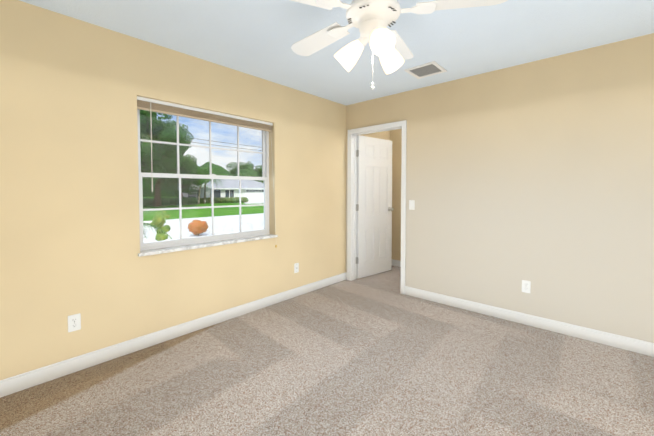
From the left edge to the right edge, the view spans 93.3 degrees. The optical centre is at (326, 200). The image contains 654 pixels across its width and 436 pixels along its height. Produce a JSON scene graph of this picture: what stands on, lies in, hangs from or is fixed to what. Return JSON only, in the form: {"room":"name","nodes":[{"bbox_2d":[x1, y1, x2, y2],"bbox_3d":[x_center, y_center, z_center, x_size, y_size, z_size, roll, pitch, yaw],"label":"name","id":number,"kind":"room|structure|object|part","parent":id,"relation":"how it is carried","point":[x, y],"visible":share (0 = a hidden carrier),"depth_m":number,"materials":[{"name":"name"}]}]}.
{"room":"empty bedroom","nodes":[
{"label":"empty bedroom","id":0,"kind":"room"},
{"bbox_2d":[0,0,389,379],"bbox_3d":[-0.855,-0.062,3.255,0.200,2.440,5.838,2,3,42],"label":"wall","id":1,"kind":"structure","parent":0,"point":[71,89],"depth_m":2.29,"materials":[{"name":"paint"}]},
{"bbox_2d":[68,313,80,331],"bbox_3d":[-1.754,0.850,2.144,0.008,0.115,0.070,2,3,42],"label":"duplex electrical outlet","id":2,"kind":"object","parent":1,"relation":"attached to","point":[74,322],"visible":1,"depth_m":2.14,"materials":[{"name":"white plastic"}]},
{"bbox_2d":[0,272,346,397],"bbox_3d":[-1.164,1.122,2.788,0.025,0.104,4.273,2,3,42],"label":"baseboard","id":3,"kind":"structure","parent":1,"relation":"attached to","point":[20,382],"depth_m":2.44,"materials":[{"name":"white wood"}]},
{"bbox_2d":[137,101,276,250],"bbox_3d":[-1.072,-0.150,2.958,0.205,1.374,1.337,2,3,42],"label":"window","id":4,"kind":"structure","parent":1,"relation":"in","point":[213,237],"depth_m":2.95,"materials":[{"name":"white metal"}]},
{"bbox_2d":[137,96,272,131],"bbox_3d":[-1.063,-0.789,2.928,0.044,0.093,1.329,2,3,42],"label":"window blind","id":5,"kind":"object","parent":4,"relation":"attached to","point":[157,106],"visible":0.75,"depth_m":2.80,"materials":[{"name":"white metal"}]},
{"bbox_2d":[138,234,277,256],"bbox_3d":[-1.053,0.410,2.959,0.128,0.025,1.373,2,3,42],"label":"window sill","id":6,"kind":"structure","parent":1,"relation":"attached to","point":[186,247],"depth_m":2.82,"materials":[{"name":"stone"}]},
{"bbox_2d":[294,263,298,272],"bbox_3d":[-0.359,0.804,3.668,0.016,0.115,0.070,2,3,42],"label":"outlet plate","id":7,"kind":"object","parent":1,"relation":"attached to","point":[296,267],"visible":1,"depth_m":3.67,"materials":[{"name":"white plastic"}]},
{"bbox_2d":[0,266,653,435],"bbox_3d":[0.758,1.266,1.829,4.565,0.120,5.838,2,3,42],"label":"floor","id":8,"kind":"structure","parent":0,"point":[379,354],"depth_m":2.04,"materials":[{"name":"carpet"}]},
{"bbox_2d":[19,0,653,105],"bbox_3d":[0.758,-1.292,1.743,4.565,0.120,5.838,2,3,42],"label":"ceiling","id":9,"kind":"structure","parent":0,"point":[258,38],"depth_m":2.30,"materials":[{"name":"paint"}]},
{"bbox_2d":[291,0,507,89],"bbox_3d":[0.219,-0.909,1.665,1.240,0.642,1.269,2,3,42],"label":"fan","id":10,"kind":"object","parent":9,"relation":"hanging from","point":[371,20],"visible":1,"depth_m":1.59,"materials":[{"name":"white plastic"}]},
{"bbox_3d":[0.242,-0.720,1.632,0.019,0.266,0.018,2,3,42],"label":"pull chain","id":11,"kind":"part","parent":10,"relation":"part of","materials":[{"name":"white metal"}]},
{"bbox_3d":[0.242,-1.040,1.622,0.284,0.377,0.284,2,3,42],"label":"motor","id":12,"kind":"part","parent":10,"relation":"part of","materials":[{"name":"white metal"}]},
{"bbox_2d":[404,61,446,78],"bbox_3d":[0.964,-1.269,3.020,0.305,0.013,0.305,2,3,42],"label":"ceiling vent","id":13,"kind":"object","parent":9,"relation":"in","point":[426,69],"visible":1,"depth_m":3.00,"materials":[{"name":"white metal"}]},
{"bbox_2d":[390,129,401,260],"bbox_3d":[2.732,-0.081,3.800,4.365,2.440,0.200,2,3,42],"label":"wall","id":14,"kind":"structure","parent":0,"point":[396,137],"depth_m":5.11,"materials":[{"name":"paint"}]},
{"bbox_2d":[392,259,400,266],"bbox_3d":[2.586,1.087,3.828,4.165,0.104,0.013,2,3,42],"label":"baseboard","id":15,"kind":"structure","parent":14,"relation":"attached to","point":[394,262],"depth_m":5.13,"materials":[{"name":"white wood"}]},
{"bbox_2d":[346,33,653,342],"bbox_3d":[1.918,-0.051,2.909,4.365,2.440,0.115,2,3,42],"label":"wall","id":16,"kind":"structure","parent":0,"point":[539,174],"depth_m":2.81,"materials":[{"name":"paint"}]},
{"bbox_2d":[356,135,391,278],"bbox_3d":[0.714,0.092,4.595,0.767,2.018,0.044,-2,3,-41],"label":"door leaf","id":17,"kind":"structure","parent":16,"relation":"in","point":[374,202],"depth_m":4.55,"materials":[{"name":"white wood"}]},
{"bbox_3d":[0.429,0.096,4.348,0.013,1.619,0.040,-2,3,-41],"label":"door hinges","id":18,"kind":"part","parent":17,"relation":"part of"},
{"bbox_2d":[347,120,406,294],"bbox_3d":[0.663,0.082,4.058,0.886,2.097,0.159,2,3,42],"label":"door frame","id":19,"kind":"structure","parent":16,"relation":"attached to","point":[403,123],"depth_m":4.26,"materials":[{"name":"white wood"}]},
{"bbox_2d":[409,200,414,209],"bbox_3d":[1.003,0.054,3.660,0.070,0.115,0.013,2,3,42],"label":"rocker light switch","id":20,"kind":"object","parent":16,"relation":"attached to","point":[411,204],"visible":1,"depth_m":3.65,"materials":[{"name":"white plastic"}]},
{"bbox_2d":[522,280,530,292],"bbox_3d":[1.869,0.810,2.899,0.070,0.115,0.008,2,3,42],"label":"duplex electrical outlet","id":21,"kind":"object","parent":16,"relation":"attached to","point":[526,286],"visible":1,"depth_m":2.90,"materials":[{"name":"white plastic"}]},
{"bbox_2d":[405,286,653,356],"bbox_3d":[2.132,1.126,2.667,3.208,0.104,0.013,2,3,42],"label":"baseboard","id":22,"kind":"structure","parent":16,"relation":"attached to","point":[614,340],"depth_m":2.80,"materials":[{"name":"white wood"}]},
{"label":"outside","id":23,"kind":"structure","parent":0,"visible":0},
{"bbox_2d":[140,110,263,250],"bbox_3d":[-55.173,-5.542,104.249,216.335,17.325,240.000,2,3,42],"label":"outdoor view","id":24,"kind":"object","parent":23,"point":[158,200],"depth_m":32.71,"materials":[{"name":"green plant"}]},
{"bbox_2d":[188,220,208,235],"bbox_3d":[-5.552,1.196,13.231,0.734,0.756,0.857,2,3,42],"label":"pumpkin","id":25,"kind":"object","parent":24,"relation":"on","point":[196,232],"depth_m":13.06,"materials":[{"name":"orange plant"}]}
]}

